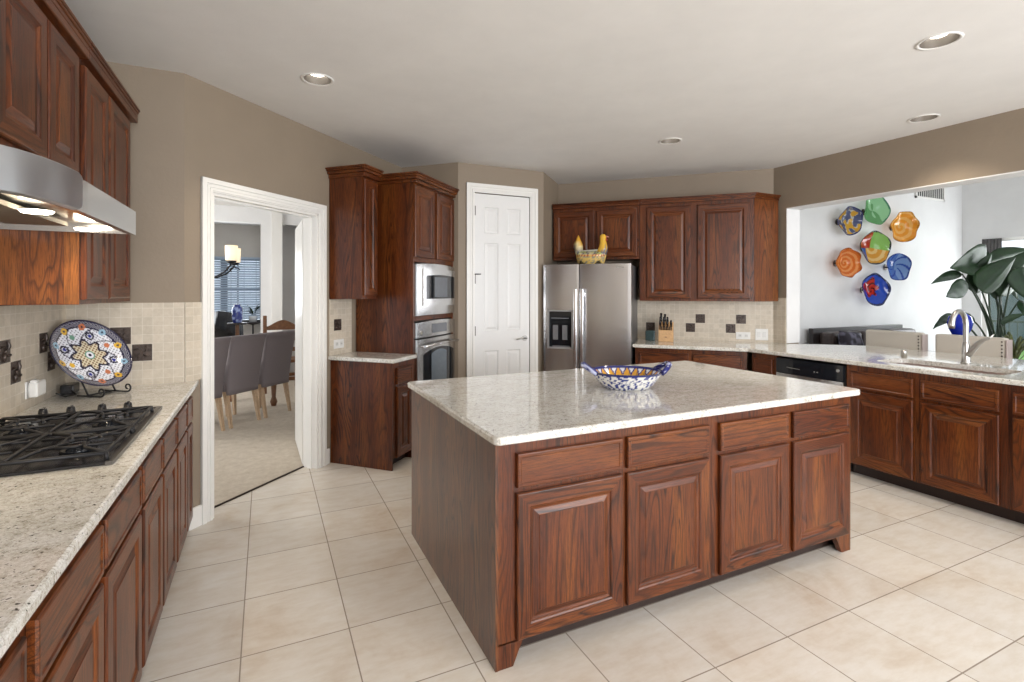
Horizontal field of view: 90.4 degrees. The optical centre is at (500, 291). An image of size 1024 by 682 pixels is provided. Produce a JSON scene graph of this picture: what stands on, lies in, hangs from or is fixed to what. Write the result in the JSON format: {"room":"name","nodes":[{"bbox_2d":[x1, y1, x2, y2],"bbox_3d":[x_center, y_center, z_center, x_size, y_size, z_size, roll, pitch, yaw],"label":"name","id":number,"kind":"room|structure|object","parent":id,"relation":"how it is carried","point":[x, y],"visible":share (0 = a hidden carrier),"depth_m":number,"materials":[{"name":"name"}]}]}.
{"room":"kitchen","nodes":[
{"label":"kitchen","id":0,"kind":"room"},
{"bbox_2d":[106,61,183,302],"bbox_3d":[-2.233,0.070,3.054,0.580,2.820,0.120,0,0,-25],"label":"wall","id":1,"kind":"structure","parent":0,"point":[157,139],"depth_m":3.06,"materials":[{"name":"beige paint"}]},
{"bbox_2d":[66,302,183,388],"bbox_3d":[-2.202,0.311,2.988,0.580,0.487,0.025,0,0,-25],"label":"backsplash","id":2,"kind":"structure","parent":1,"relation":"attached to","point":[153,333],"depth_m":3.03,"materials":[{"name":"tile"}]},
{"bbox_2d":[214,224,260,334],"bbox_3d":[-6.520,0.070,9.719,3.753,2.820,0.120,0,0,-25],"label":"wall","id":3,"kind":"structure","parent":0,"point":[247,238],"depth_m":10.26,"materials":[{"name":"beige paint"}]},
{"bbox_2d":[221,260,260,321],"bbox_3d":[-5.412,-0.035,10.220,1.098,1.310,0.056,0,0,-25],"label":"window","id":4,"kind":"structure","parent":3,"relation":"in","point":[221,260],"depth_m":10.17,"materials":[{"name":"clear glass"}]},
{"bbox_2d":[214,256,260,318],"bbox_3d":[-5.381,-0.055,10.152,1.098,1.270,0.048,0,0,-25],"label":"window blind","id":5,"kind":"object","parent":4,"relation":"attached to","point":[223,302],"visible":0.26,"depth_m":10.22,"materials":[{"name":"white plastic"}]},
{"bbox_2d":[214,205,302,332],"bbox_3d":[-4.634,0.070,7.849,5.600,2.820,0.140,0,0,-25],"label":"wall","id":6,"kind":"structure","parent":0,"point":[222,213],"depth_m":8.16,"materials":[{"name":"white paint"}]},
{"bbox_2d":[272,211,281,331],"bbox_3d":[-3.621,0.070,8.214,0.160,2.820,0.049,0,0,-25],"label":"trim","id":7,"kind":"structure","parent":6,"relation":"attached to","point":[276,216],"depth_m":8.19,"materials":[{"name":"white wood"}]},
{"bbox_2d":[282,225,296,376],"bbox_3d":[-3.249,0.070,8.965,1.547,2.820,0.100,0,0,-25],"label":"wall","id":8,"kind":"structure","parent":0,"point":[288,232],"depth_m":8.72,"materials":[{"name":"white paint"}]},
{"bbox_2d":[184,73,401,506],"bbox_3d":[-1.575,0.070,4.334,0.140,2.820,2.532,0,0,20],"label":"wall","id":9,"kind":"structure","parent":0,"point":[230,138],"depth_m":3.53,"materials":[{"name":"beige paint"}]},
{"bbox_2d":[184,302,201,381],"bbox_3d":[-1.919,0.311,3.176,0.010,0.487,0.120,0,0,20],"label":"backsplash","id":10,"kind":"structure","parent":9,"relation":"attached to","point":[192,310],"depth_m":3.16,"materials":[{"name":"tile"}]},
{"bbox_2d":[188,448,329,530],"bbox_3d":[-1.704,1.415,3.755,0.016,0.130,1.315,0,0,20],"label":"baseboard","id":11,"kind":"structure","parent":9,"relation":"attached to","point":[196,521],"depth_m":3.19,"materials":[{"name":"white wood"}]},
{"bbox_2d":[200,176,326,524],"bbox_3d":[-1.760,0.376,3.798,0.162,2.208,1.179,0,0,20],"label":"door frame","id":12,"kind":"structure","parent":9,"relation":"attached to","point":[314,222],"depth_m":4.09,"materials":[{"name":"white wood"}]},
{"bbox_2d":[295,219,302,463],"bbox_3d":[-1.840,0.428,4.674,0.042,2.080,0.820,0,0,-26],"label":"door","id":13,"kind":"structure","parent":12,"relation":"in","point":[299,230],"depth_m":4.57,"materials":[{"name":"white wood"}]},
{"bbox_2d":[329,299,351,355],"bbox_3d":[-1.419,0.312,4.520,0.025,0.485,0.300,0,0,20],"label":"backsplash","id":14,"kind":"structure","parent":9,"relation":"attached to","point":[340,310],"depth_m":4.51,"materials":[{"name":"tile"}]},
{"bbox_2d":[325,164,383,298],"bbox_3d":[-1.260,-0.495,4.387,0.404,1.120,0.277,0,0,20],"label":"upper cabinet","id":15,"kind":"object","parent":9,"relation":"attached to","point":[352,188],"visible":1,"depth_m":4.32,"materials":[{"name":"brown wood"}]},
{"bbox_2d":[402,162,457,377],"bbox_3d":[-0.738,0.070,5.439,0.672,2.820,0.120,0,0,20],"label":"wall","id":16,"kind":"structure","parent":0,"point":[447,173],"depth_m":5.28,"materials":[{"name":"beige paint"}]},
{"bbox_2d":[458,162,542,377],"bbox_3d":[-0.013,0.070,5.545,1.013,2.820,0.140,0,0,-25],"label":"wall","id":17,"kind":"structure","parent":0,"point":[483,174],"depth_m":5.41,"materials":[{"name":"beige paint"}]},
{"bbox_2d":[475,193,528,375],"bbox_3d":[0.017,0.217,5.473,0.664,2.502,0.095,0,0,-25],"label":"door","id":18,"kind":"structure","parent":17,"relation":"in","point":[501,222],"depth_m":5.48,"materials":[{"name":"white paint"}]},
{"bbox_2d":[466,182,537,376],"bbox_3d":[0.024,0.172,5.472,0.846,2.617,0.022,0,0,-25],"label":"trim","id":19,"kind":"structure","parent":17,"relation":"attached to","point":[471,188],"depth_m":5.38,"materials":[{"name":"white wood"}]},
{"bbox_2d":[64,0,1023,225],"bbox_3d":[-1.187,-1.410,4.245,9.020,0.140,14.900,0,0,-25],"label":"ceiling","id":20,"kind":"structure","parent":0,"point":[569,91],"depth_m":3.03,"materials":[{"name":"white paint"}]},
{"bbox_2d":[214,245,240,277],"bbox_3d":[-3.545,-0.748,5.929,0.894,1.184,0.996,0,0,-25],"label":"chandelier","id":21,"kind":"object","parent":20,"relation":"hanging from","point":[232,252],"visible":0.23,"depth_m":5.86,"materials":[{"name":"black metal"}]},
{"bbox_2d":[301,73,333,85],"bbox_3d":[-1.159,-1.375,3.211,0.200,0.081,0.200,0,0,-25],"label":"recessed light","id":22,"kind":"object","parent":20,"relation":"in","point":[317,79],"visible":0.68,"depth_m":3.26,"materials":[{"name":"beige metal"}]},
{"bbox_2d":[658,138,681,144],"bbox_3d":[1.506,-1.375,4.524,0.200,0.081,0.200,0,0,-25],"label":"recessed light","id":23,"kind":"object","parent":20,"relation":"in","point":[666,141],"visible":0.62,"depth_m":4.59,"materials":[{"name":"beige metal"}]},
{"bbox_2d":[907,114,940,122],"bbox_3d":[3.269,-1.375,3.931,0.200,0.081,0.200,0,0,-25],"label":"recessed light","id":24,"kind":"object","parent":20,"relation":"in","point":[927,117],"visible":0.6,"depth_m":3.98,"materials":[{"name":"beige metal"}]},
{"bbox_2d":[915,31,963,50],"bbox_3d":[2.343,-1.375,2.719,0.200,0.081,0.200,0,0,-25],"label":"recessed light","id":25,"kind":"object","parent":20,"relation":"in","point":[945,39],"visible":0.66,"depth_m":2.76,"materials":[{"name":"beige metal"}]},
{"bbox_2d":[543,172,557,370],"bbox_3d":[0.543,0.070,6.053,0.120,2.820,0.720,0,0,20],"label":"wall","id":26,"kind":"structure","parent":0,"point":[550,187],"depth_m":5.86,"materials":[{"name":"beige paint"}]},
{"bbox_2d":[140,380,1023,681],"bbox_3d":[1.504,1.507,5.549,15.000,0.066,14.800,0,0,-25],"label":"floor","id":27,"kind":"structure","parent":0,"point":[322,574],"depth_m":2.40,"materials":[{"name":"beige tile"}]},
{"bbox_2d":[0,635,26,681],"bbox_3d":[-1.056,1.035,0.585,0.626,0.890,0.550,0,0,-25],"label":"base cabinet","id":28,"kind":"object","parent":27,"relation":"on","point":[13,665],"visible":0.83,"depth_m":0.91,"materials":[{"name":"brown wood"}]},
{"bbox_2d":[0,380,198,659],"bbox_3d":[-1.525,0.572,1.616,0.647,0.034,3.215,0,0,-25],"label":"countertop","id":29,"kind":"structure","parent":28,"relation":"on","point":[46,518],"depth_m":1.32,"materials":[{"name":"beige stone"}]},
{"bbox_2d":[55,382,79,396],"bbox_3d":[-2.314,0.528,2.721,0.077,0.052,0.223,0,0,-33],"label":"power adapter","id":30,"kind":"object","parent":29,"relation":"on","point":[72,388],"visible":1,"depth_m":2.73,"materials":[{"name":"black plastic"}]},
{"bbox_2d":[0,401,161,476],"bbox_3d":[-1.670,0.527,1.904,0.542,0.054,0.864,0,0,-25],"label":"gas cooktop","id":31,"kind":"object","parent":29,"relation":"in","point":[70,439],"visible":1,"depth_m":1.82,"materials":[{"name":"black metal"}]},
{"bbox_2d":[77,382,131,397],"bbox_3d":[-2.174,0.413,2.740,0.267,0.279,0.159,0,0,11],"label":"plate stand","id":32,"kind":"object","parent":29,"relation":"on","point":[83,385],"visible":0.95,"depth_m":2.67,"materials":[{"name":"black metal"}]},
{"bbox_2d":[49,320,132,385],"bbox_3d":[-2.202,0.330,2.745,0.227,0.350,0.412,0,0,11],"label":"plate","id":33,"kind":"object","parent":32,"relation":"on","point":[89,352],"visible":1,"depth_m":2.75,"materials":[{"name":"ceramic"}]},
{"bbox_2d":[19,470,141,681],"bbox_3d":[-1.374,1.035,1.270,0.626,0.890,0.959,0,0,-25],"label":"base cabinet","id":34,"kind":"object","parent":27,"relation":"on","point":[88,626],"visible":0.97,"depth_m":1.36,"materials":[{"name":"brown wood"}]},
{"bbox_2d":[137,419,176,667],"bbox_3d":[-1.742,1.035,2.064,0.626,0.890,0.789,0,0,-25],"label":"base cabinet","id":35,"kind":"object","parent":27,"relation":"on","point":[158,511],"visible":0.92,"depth_m":2.09,"materials":[{"name":"brown wood"}]},
{"bbox_2d":[173,396,192,561],"bbox_3d":[-2.039,1.035,2.703,0.626,0.890,0.619,0,0,-25],"label":"base cabinet","id":36,"kind":"object","parent":27,"relation":"on","point":[184,449],"visible":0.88,"depth_m":2.78,"materials":[{"name":"brown wood"}]},
{"bbox_2d":[214,337,231,430],"bbox_3d":[-3.200,0.977,5.268,0.628,0.993,0.460,0,0,20],"label":"dining chair","id":37,"kind":"object","parent":27,"relation":"on","point":[221,344],"visible":0.35,"depth_m":5.33,"materials":[{"name":"grey fabric"}]},
{"bbox_2d":[214,311,243,337],"bbox_3d":[-5.138,0.917,9.595,0.580,1.114,0.570,0,0,4],"label":"desk chair","id":38,"kind":"object","parent":27,"relation":"on","point":[221,318],"visible":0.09,"depth_m":9.33,"materials":[{"name":"black leather"}]},
{"bbox_2d":[227,322,246,335],"bbox_3d":[-4.622,1.012,8.908,0.320,0.923,0.320,0,0,-25],"label":"plant stand","id":39,"kind":"object","parent":27,"relation":"on","point":[232,323],"visible":0.34,"depth_m":8.88,"materials":[{"name":"brown wood"}]},
{"bbox_2d":[232,304,242,322],"bbox_3d":[-4.622,0.387,8.908,0.170,0.325,0.169,0,0,-25],"label":"jar","id":40,"kind":"object","parent":39,"relation":"on","point":[237,310],"visible":1,"depth_m":8.84,"materials":[{"name":"ceramic"}]},
{"bbox_2d":[222,333,267,428],"bbox_3d":[-3.034,0.977,5.720,0.628,0.993,0.460,0,0,20],"label":"dining chair","id":41,"kind":"object","parent":27,"relation":"on","point":[242,369],"visible":0.83,"depth_m":5.59,"materials":[{"name":"grey fabric"}]},
{"bbox_2d":[229,385,276,405],"bbox_3d":[-3.545,1.094,5.929,0.960,0.758,1.900,0,0,20],"label":"dining table","id":42,"kind":"object","parent":27,"relation":"on","point":[273,401],"visible":0.07,"depth_m":6.53,"materials":[{"name":"brown wood"}]},
{"bbox_2d":[247,304,260,333],"bbox_3d":[-5.036,0.859,10.379,0.378,1.226,0.361,0,0,-25],"label":"plant","id":43,"kind":"object","parent":27,"relation":"on","point":[252,319],"visible":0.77,"depth_m":10.29,"materials":[{"name":"green plant"}]},
{"bbox_2d":[214,466,303,507],"bbox_3d":[-1.832,1.475,3.824,0.012,0.010,1.013,0,0,20],"label":"trim","id":44,"kind":"structure","parent":27,"relation":"on","point":[270,481],"depth_m":3.82,"materials":[{"name":"wood"}]},
{"bbox_2d":[231,330,294,417],"bbox_3d":[-2.869,0.977,6.171,0.628,0.993,0.460,0,0,20],"label":"dining chair","id":45,"kind":"object","parent":27,"relation":"on","point":[278,346],"visible":0.73,"depth_m":6.06,"materials":[{"name":"grey fabric"}]},
{"bbox_2d":[263,316,294,393],"bbox_3d":[-3.294,0.911,7.621,0.530,1.123,0.460,0,0,-29],"label":"carved chair","id":46,"kind":"object","parent":27,"relation":"on","point":[282,324],"visible":0.25,"depth_m":7.42,"materials":[{"name":"brown wood"}]},
{"bbox_2d":[331,359,412,470],"bbox_3d":[-1.114,1.035,4.448,0.633,0.890,0.350,0,0,20],"label":"base cabinet","id":47,"kind":"object","parent":27,"relation":"on","point":[371,403],"visible":0.92,"depth_m":4.29,"materials":[{"name":"brown wood"}]},
{"bbox_2d":[328,351,416,363],"bbox_3d":[-1.113,0.572,4.425,0.650,0.034,0.375,0,0,20],"label":"countertop","id":48,"kind":"structure","parent":47,"relation":"on","point":[375,357],"depth_m":4.33,"materials":[{"name":"beige stone"}]},
{"bbox_2d":[356,171,459,457],"bbox_3d":[-0.896,0.212,4.967,0.677,2.535,0.875,0,0,20],"label":"tall cabinet","id":49,"kind":"object","parent":27,"relation":"on","point":[415,209],"visible":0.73,"depth_m":4.61,"materials":[{"name":"brown wood"}]},
{"bbox_2d":[414,263,454,315],"bbox_3d":[-0.824,-0.021,4.970,0.510,0.479,0.776,0,0,20],"label":"microwave oven","id":50,"kind":"object","parent":49,"relation":"in","point":[434,284],"visible":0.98,"depth_m":4.78,"materials":[{"name":"silver metal"}]},
{"bbox_2d":[414,318,458,380],"bbox_3d":[-0.833,0.657,4.973,0.631,0.775,0.776,0,0,20],"label":"wall oven","id":51,"kind":"object","parent":49,"relation":"in","point":[434,339],"visible":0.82,"depth_m":4.79,"materials":[{"name":"silver metal"}]},
{"bbox_2d":[412,390,710,672],"bbox_3d":[0.239,1.035,2.770,1.144,0.890,1.266,0,0,-25],"label":"base cabinet","id":52,"kind":"object","parent":27,"relation":"on","point":[534,541],"visible":0.94,"depth_m":2.19,"materials":[{"name":"brown wood"}]},
{"bbox_2d":[544,263,636,370],"bbox_3d":[1.034,0.593,5.789,0.945,1.775,0.826,0,0,20],"label":"refrigerator","id":53,"kind":"object","parent":27,"relation":"on","point":[590,310],"visible":0.67,"depth_m":5.45,"materials":[{"name":"silver metal"}]},
{"bbox_2d":[574,234,607,263],"bbox_3d":[1.003,-0.459,5.657,0.392,0.352,0.211,0,0,20],"label":"basket","id":54,"kind":"object","parent":53,"relation":"on","point":[593,256],"visible":0.88,"depth_m":5.58,"materials":[{"name":"ceramic"}]},
{"bbox_2d":[635,347,746,369],"bbox_3d":[2.036,1.035,5.500,1.075,0.890,0.641,0,0,20],"label":"base cabinet","id":55,"kind":"object","parent":27,"relation":"on","point":[731,359],"visible":0.2,"depth_m":5.19,"materials":[{"name":"brown wood"}]},
{"bbox_2d":[633,338,1023,385],"bbox_3d":[3.240,0.572,4.350,1.837,0.034,4.602,0,0,-36],"label":"countertop","id":56,"kind":"structure","parent":55,"relation":"on","point":[867,356],"depth_m":4.33,"materials":[{"name":"beige stone"}]},
{"bbox_2d":[645,330,654,340],"bbox_3d":[1.687,0.497,5.738,0.104,0.115,0.090,0,0,20],"label":"canister","id":57,"kind":"object","parent":56,"relation":"on","point":[649,334],"visible":1,"depth_m":5.70,"materials":[{"name":"teal ceramic"}]},
{"bbox_2d":[658,313,673,341],"bbox_3d":[1.837,0.399,5.655,0.156,0.310,0.174,0,0,20],"label":"knife block","id":58,"kind":"object","parent":56,"relation":"on","point":[666,328],"visible":1,"depth_m":5.61,"materials":[{"name":"brown wood"}]},
{"bbox_2d":[948,309,993,363],"bbox_3d":[3.557,0.345,3.885,0.279,0.419,0.145,0,0,15],"label":"kitchen faucet","id":59,"kind":"object","parent":56,"relation":"on","point":[968,351],"visible":1,"depth_m":3.89,"materials":[{"name":"silver metal"}]},
{"bbox_2d":[1001,332,1023,358],"bbox_3d":[6.268,0.990,6.234,0.591,0.978,0.464,0,0,20],"label":"bromeliad","id":60,"kind":"object","parent":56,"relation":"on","point":[1018,347],"visible":0.16,"depth_m":6.16,"materials":[{"name":"green plant"}]},
{"bbox_2d":[752,352,784,374],"bbox_3d":[2.756,1.035,4.941,0.621,0.890,0.255,0,0,-25],"label":"base cabinet","id":61,"kind":"object","parent":27,"relation":"on","point":[761,363],"visible":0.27,"depth_m":4.80,"materials":[{"name":"brown wood"}]},
{"bbox_2d":[698,397,849,587],"bbox_3d":[1.252,1.035,3.240,1.086,0.890,1.266,0,0,-25],"label":"base cabinet","id":62,"kind":"object","parent":27,"relation":"on","point":[780,476],"visible":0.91,"depth_m":2.64,"materials":[{"name":"brown wood"}]},
{"bbox_2d":[408,361,859,445],"bbox_3d":[0.735,0.572,3.007,2.285,0.034,1.333,0,0,-25],"label":"countertop","id":63,"kind":"structure","parent":62,"relation":"on","point":[504,409],"depth_m":2.66,"materials":[{"name":"beige stone"}]},
{"bbox_2d":[580,361,671,390],"bbox_3d":[0.726,0.480,2.950,0.419,0.150,0.409,0,0,42],"label":"bowl","id":64,"kind":"object","parent":63,"relation":"on","point":[613,377],"visible":1,"depth_m":2.87,"materials":[{"name":"ceramic"}]},
{"bbox_2d":[776,357,851,470],"bbox_3d":[2.923,1.044,4.530,0.604,0.872,0.606,0,0,-25],"label":"dishwasher","id":65,"kind":"object","parent":27,"relation":"on","point":[832,373],"visible":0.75,"depth_m":4.36,"materials":[{"name":"black plastic"}]},
{"bbox_2d":[809,324,934,351],"bbox_3d":[5.273,0.987,6.834,2.120,0.984,0.920,0,0,-25],"label":"sofa","id":66,"kind":"object","parent":27,"relation":"on","point":[827,336],"visible":0.16,"depth_m":6.88,"materials":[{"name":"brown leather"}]},
{"bbox_2d":[820,331,861,344],"bbox_3d":[4.562,0.780,6.819,0.637,0.480,0.210,0,0,-25],"label":"cushion","id":67,"kind":"object","parent":66,"relation":"on","point":[826,337],"depth_m":6.68,"materials":[{"name":"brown fabric"}]},
{"bbox_2d":[838,331,863,345],"bbox_3d":[4.527,0.745,6.543,0.502,0.489,0.203,0,0,-28],"label":"throw pillow","id":68,"kind":"object","parent":66,"relation":"on","point":[844,337],"visible":0.45,"depth_m":6.49,"materials":[{"name":"fabric"}]},
{"bbox_2d":[854,329,880,345],"bbox_3d":[5.149,0.780,7.091,0.637,0.480,0.210,0,0,-25],"label":"cushion","id":69,"kind":"object","parent":66,"relation":"on","point":[863,331],"depth_m":6.90,"materials":[{"name":"brown leather"}]},
{"bbox_2d":[881,328,915,331],"bbox_3d":[5.736,0.780,7.363,0.637,0.480,0.210,0,0,-25],"label":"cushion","id":70,"kind":"object","parent":66,"relation":"on","point":[890,329],"depth_m":7.33,"materials":[{"name":"white leather"}]},
{"bbox_2d":[866,329,927,350],"bbox_3d":[4.037,0.952,5.360,0.516,1.054,0.553,0,0,-25],"label":"bar stool","id":71,"kind":"object","parent":27,"relation":"on","point":[879,338],"visible":0.25,"depth_m":5.39,"materials":[{"name":"beige fabric"}]},
{"bbox_2d":[847,363,1014,520],"bbox_3d":[3.283,1.035,3.805,0.621,0.890,0.990,0,0,-25],"label":"base cabinet","id":72,"kind":"object","parent":27,"relation":"on","point":[945,438],"visible":0.97,"depth_m":3.60,"materials":[{"name":"brown wood"}]},
{"bbox_2d":[935,334,1012,358],"bbox_3d":[4.310,0.952,4.771,0.516,1.054,0.553,0,0,-25],"label":"bar stool","id":73,"kind":"object","parent":27,"relation":"on","point":[999,347],"visible":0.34,"depth_m":4.77,"materials":[{"name":"beige fabric"}]},
{"bbox_2d":[931,244,1023,337],"bbox_3d":[6.507,0.422,6.758,2.249,2.113,0.604,0,0,-15],"label":"plant","id":74,"kind":"object","parent":27,"relation":"on","point":[999,273],"visible":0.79,"depth_m":6.70,"materials":[{"name":"green plant"}]},
{"bbox_2d":[1008,385,1023,523],"bbox_3d":[3.697,1.035,2.913,0.621,0.890,0.974,0,0,-25],"label":"base cabinet","id":75,"kind":"object","parent":27,"relation":"on","point":[1015,393],"visible":1,"depth_m":3.19,"materials":[{"name":"brown wood"}]},
{"bbox_3d":[5.645,1.022,6.250,0.400,0.914,0.398,0,0,-25],"label":"side table","id":76,"kind":"object","parent":27,"relation":"on","visible":0},
{"bbox_2d":[947,310,973,334],"bbox_3d":[5.645,0.399,6.250,0.250,0.330,0.250,0,0,-25],"label":"vase","id":77,"kind":"object","parent":76,"relation":"on","point":[958,330],"visible":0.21,"depth_m":6.17,"materials":[{"name":"ceramic"}]},
{"bbox_2d":[558,168,773,370],"bbox_3d":[1.863,0.070,6.001,2.514,2.820,0.121,0,0,20],"label":"wall","id":78,"kind":"structure","parent":0,"point":[760,180],"depth_m":5.91,"materials":[{"name":"beige paint"}]},
{"bbox_2d":[552,199,639,261],"bbox_3d":[1.133,-0.695,5.993,0.991,0.660,0.383,0,0,20],"label":"upper cabinet","id":79,"kind":"object","parent":78,"relation":"attached to","point":[619,220],"visible":0.85,"depth_m":5.83,"materials":[{"name":"brown wood"}]},
{"bbox_2d":[637,297,772,341],"bbox_3d":[2.139,0.312,5.822,1.754,0.485,0.025,0,0,20],"label":"backsplash","id":80,"kind":"structure","parent":78,"relation":"attached to","point":[693,320],"depth_m":5.75,"materials":[{"name":"tile"}]},
{"bbox_2d":[736,332,749,338],"bbox_3d":[2.679,0.490,5.622,0.145,0.078,0.010,0,0,20],"label":"wall outlet","id":81,"kind":"object","parent":80,"relation":"attached to","point":[739,335],"visible":1,"depth_m":5.62,"materials":[{"name":"white plastic"}]},
{"bbox_2d":[755,329,767,339],"bbox_3d":[2.852,0.472,5.558,0.125,0.125,0.010,0,0,20],"label":"light switch","id":82,"kind":"object","parent":80,"relation":"attached to","point":[760,334],"visible":1,"depth_m":5.56,"materials":[{"name":"white plastic"}]},
{"bbox_2d":[639,192,780,300],"bbox_3d":[2.278,-0.460,5.578,1.438,1.130,0.385,0,0,20],"label":"upper cabinet","id":83,"kind":"object","parent":78,"relation":"attached to","point":[717,247],"visible":1,"depth_m":5.43,"materials":[{"name":"brown wood"}]},
{"bbox_2d":[799,185,961,350],"bbox_3d":[5.349,-0.395,7.509,5.585,3.750,0.120,0,0,-25],"label":"wall","id":84,"kind":"structure","parent":0,"point":[828,298],"depth_m":7.69,"materials":[{"name":"white paint"}]},
{"bbox_2d":[833,247,861,277],"bbox_3d":[4.743,-0.393,7.041,0.402,0.413,0.230,0,0,-11],"label":"wall plate","id":85,"kind":"object","parent":84,"relation":"attached to","point":[848,263],"visible":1,"depth_m":7.00,"materials":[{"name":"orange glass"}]},
{"bbox_2d":[835,206,862,235],"bbox_3d":[4.788,-0.970,6.991,0.320,0.400,0.289,0,0,35],"label":"wall plate","id":86,"kind":"object","parent":84,"relation":"attached to","point":[850,221],"visible":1,"depth_m":7.02,"materials":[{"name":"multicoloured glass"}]},
{"bbox_2d":[860,273,890,305],"bbox_3d":[5.296,-0.029,7.266,0.461,0.474,0.272,0,0,-25],"label":"wall plate","id":87,"kind":"object","parent":84,"relation":"attached to","point":[876,290],"visible":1,"depth_m":7.26,"materials":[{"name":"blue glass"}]},
{"bbox_2d":[860,230,891,264],"bbox_3d":[5.308,-0.623,7.303,0.486,0.486,0.230,0,0,-7],"label":"wall plate","id":88,"kind":"object","parent":84,"relation":"attached to","point":[875,246],"visible":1,"depth_m":7.25,"materials":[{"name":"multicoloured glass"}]},
{"bbox_2d":[862,197,890,224],"bbox_3d":[5.329,-1.155,7.313,0.420,0.420,0.230,0,0,-9],"label":"wall plate","id":89,"kind":"object","parent":84,"relation":"attached to","point":[877,211],"visible":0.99,"depth_m":7.27,"materials":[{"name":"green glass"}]},
{"bbox_2d":[883,253,911,279],"bbox_3d":[5.822,-0.362,7.541,0.402,0.402,0.230,0,0,-9],"label":"wall plate","id":90,"kind":"object","parent":84,"relation":"attached to","point":[898,265],"visible":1,"depth_m":7.49,"materials":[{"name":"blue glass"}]},
{"bbox_2d":[889,211,919,241],"bbox_3d":[5.966,-0.953,7.597,0.476,0.451,0.250,0,0,-6],"label":"wall plate","id":91,"kind":"object","parent":84,"relation":"attached to","point":[904,227],"visible":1,"depth_m":7.56,"materials":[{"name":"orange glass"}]},
{"bbox_2d":[915,188,944,201],"bbox_3d":[6.873,-1.600,8.138,0.840,0.260,0.020,0,0,-25],"label":"air vent","id":92,"kind":"object","parent":84,"relation":"in","point":[936,194],"visible":0.49,"depth_m":8.17,"materials":[{"name":"white metal"}]},
{"bbox_2d":[774,108,1023,343],"bbox_3d":[4.455,0.070,2.563,0.200,2.820,6.900,0,0,-25],"label":"wall","id":93,"kind":"structure","parent":0,"point":[994,144],"depth_m":4.40,"materials":[{"name":"beige paint"}]},
{"bbox_2d":[773,298,785,343],"bbox_3d":[2.994,0.312,5.463,0.010,0.485,0.150,0,0,-25],"label":"backsplash","id":94,"kind":"structure","parent":93,"relation":"attached to","point":[779,307],"depth_m":5.46,"materials":[{"name":"tile"}]},
{"bbox_2d":[786,170,1023,342],"bbox_3d":[4.136,-0.168,3.253,0.207,1.435,4.820,0,0,-25],"label":"trim","id":95,"kind":"structure","parent":93,"relation":"attached to","point":[792,213],"depth_m":5.40,"materials":[{"name":"white paint"}]},
{"bbox_2d":[962,176,1023,335],"bbox_3d":[9.418,-0.395,5.196,0.150,3.750,7.500,0,0,-25],"label":"wall","id":96,"kind":"structure","parent":0,"point":[994,209],"depth_m":8.28,"materials":[{"name":"white paint"}]},
{"bbox_2d":[982,238,1001,253],"bbox_3d":[7.910,-0.650,8.196,0.028,0.400,0.253,0,0,-25],"label":"curtain","id":97,"kind":"object","parent":96,"relation":"hanging from","point":[991,244],"visible":0.46,"depth_m":8.18,"materials":[{"name":"grey fabric"}]},
{"bbox_2d":[982,236,1023,336],"bbox_3d":[8.582,0.287,6.986,0.060,2.285,3.050,0,0,-25],"label":"window","id":98,"kind":"structure","parent":96,"relation":"in","point":[984,326],"depth_m":8.31,"materials":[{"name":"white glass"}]},
{"bbox_3d":[-1.164,0.070,-0.105,0.140,2.820,6.790,0,0,-25],"label":"wall","id":99,"kind":"structure","parent":0,"visible":0},
{"bbox_2d":[0,305,65,418],"bbox_3d":[-1.891,0.309,1.658,0.025,0.492,2.700,0,0,-25],"label":"backsplash","id":100,"kind":"structure","parent":99,"relation":"attached to","point":[26,331],"depth_m":2.37,"materials":[{"name":"tile"}]},
{"bbox_2d":[25,378,35,398],"bbox_3d":[-2.246,0.465,2.430,0.010,0.080,0.120,0,0,-25],"label":"wall outlet","id":101,"kind":"object","parent":100,"relation":"attached to","point":[27,382],"visible":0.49,"depth_m":2.38,"materials":[{"name":"white plastic"}]},
{"bbox_2d":[28,379,45,397],"bbox_3d":[-2.226,0.460,2.440,0.036,0.082,0.110,0,0,-25],"label":"charger","id":102,"kind":"object","parent":101,"relation":"attached to","point":[36,387],"visible":1,"depth_m":2.40,"materials":[{"name":"white plastic"}]},
{"bbox_2d":[0,0,91,171],"bbox_3d":[-1.626,-0.708,1.505,0.371,0.685,1.200,0,0,-25],"label":"upper cabinet","id":103,"kind":"object","parent":99,"relation":"attached to","point":[42,42],"visible":0.94,"depth_m":1.71,"materials":[{"name":"brown wood"}]},
{"bbox_2d":[0,144,135,234],"bbox_3d":[-1.549,-0.292,1.540,0.538,0.115,1.193,0,0,-25],"label":"range hood","id":104,"kind":"object","parent":103,"relation":"attached to","point":[38,193],"visible":1,"depth_m":1.53,"materials":[{"name":"silver metal"}]},
{"bbox_2d":[18,209,53,214],"bbox_3d":[-1.422,-0.243,1.556,0.084,0.007,0.084,0,0,-25],"label":"lamp","id":105,"kind":"object","parent":104,"relation":"attached to","point":[30,211],"depth_m":1.55,"materials":[{"name":"beige"}]},
{"bbox_2d":[74,227,100,231],"bbox_3d":[-1.628,-0.243,2.001,0.084,0.007,0.084,0,0,-25],"label":"lamp","id":106,"kind":"object","parent":104,"relation":"attached to","point":[76,228],"depth_m":1.98,"materials":[{"name":"beige"}]},
{"bbox_2d":[0,41,139,304],"bbox_3d":[-2.068,-0.497,2.458,0.371,1.105,0.904,0,0,-25],"label":"upper cabinet","id":107,"kind":"object","parent":99,"relation":"attached to","point":[37,267],"visible":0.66,"depth_m":2.18,"materials":[{"name":"brown wood"}]},
{"label":"outside","id":108,"kind":"structure","parent":0,"visible":0},
{"bbox_3d":[30.053,1.580,19.456,49.100,0.100,70.000,0,0,-25],"label":"ground","id":109,"kind":"structure","parent":108,"visible":0},
{"bbox_2d":[990,294,1023,342],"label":"window","id":110,"kind":"structure","parent":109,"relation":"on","point":[1012,300],"depth_m":13.89,"materials":[{"name":"clear glass"}]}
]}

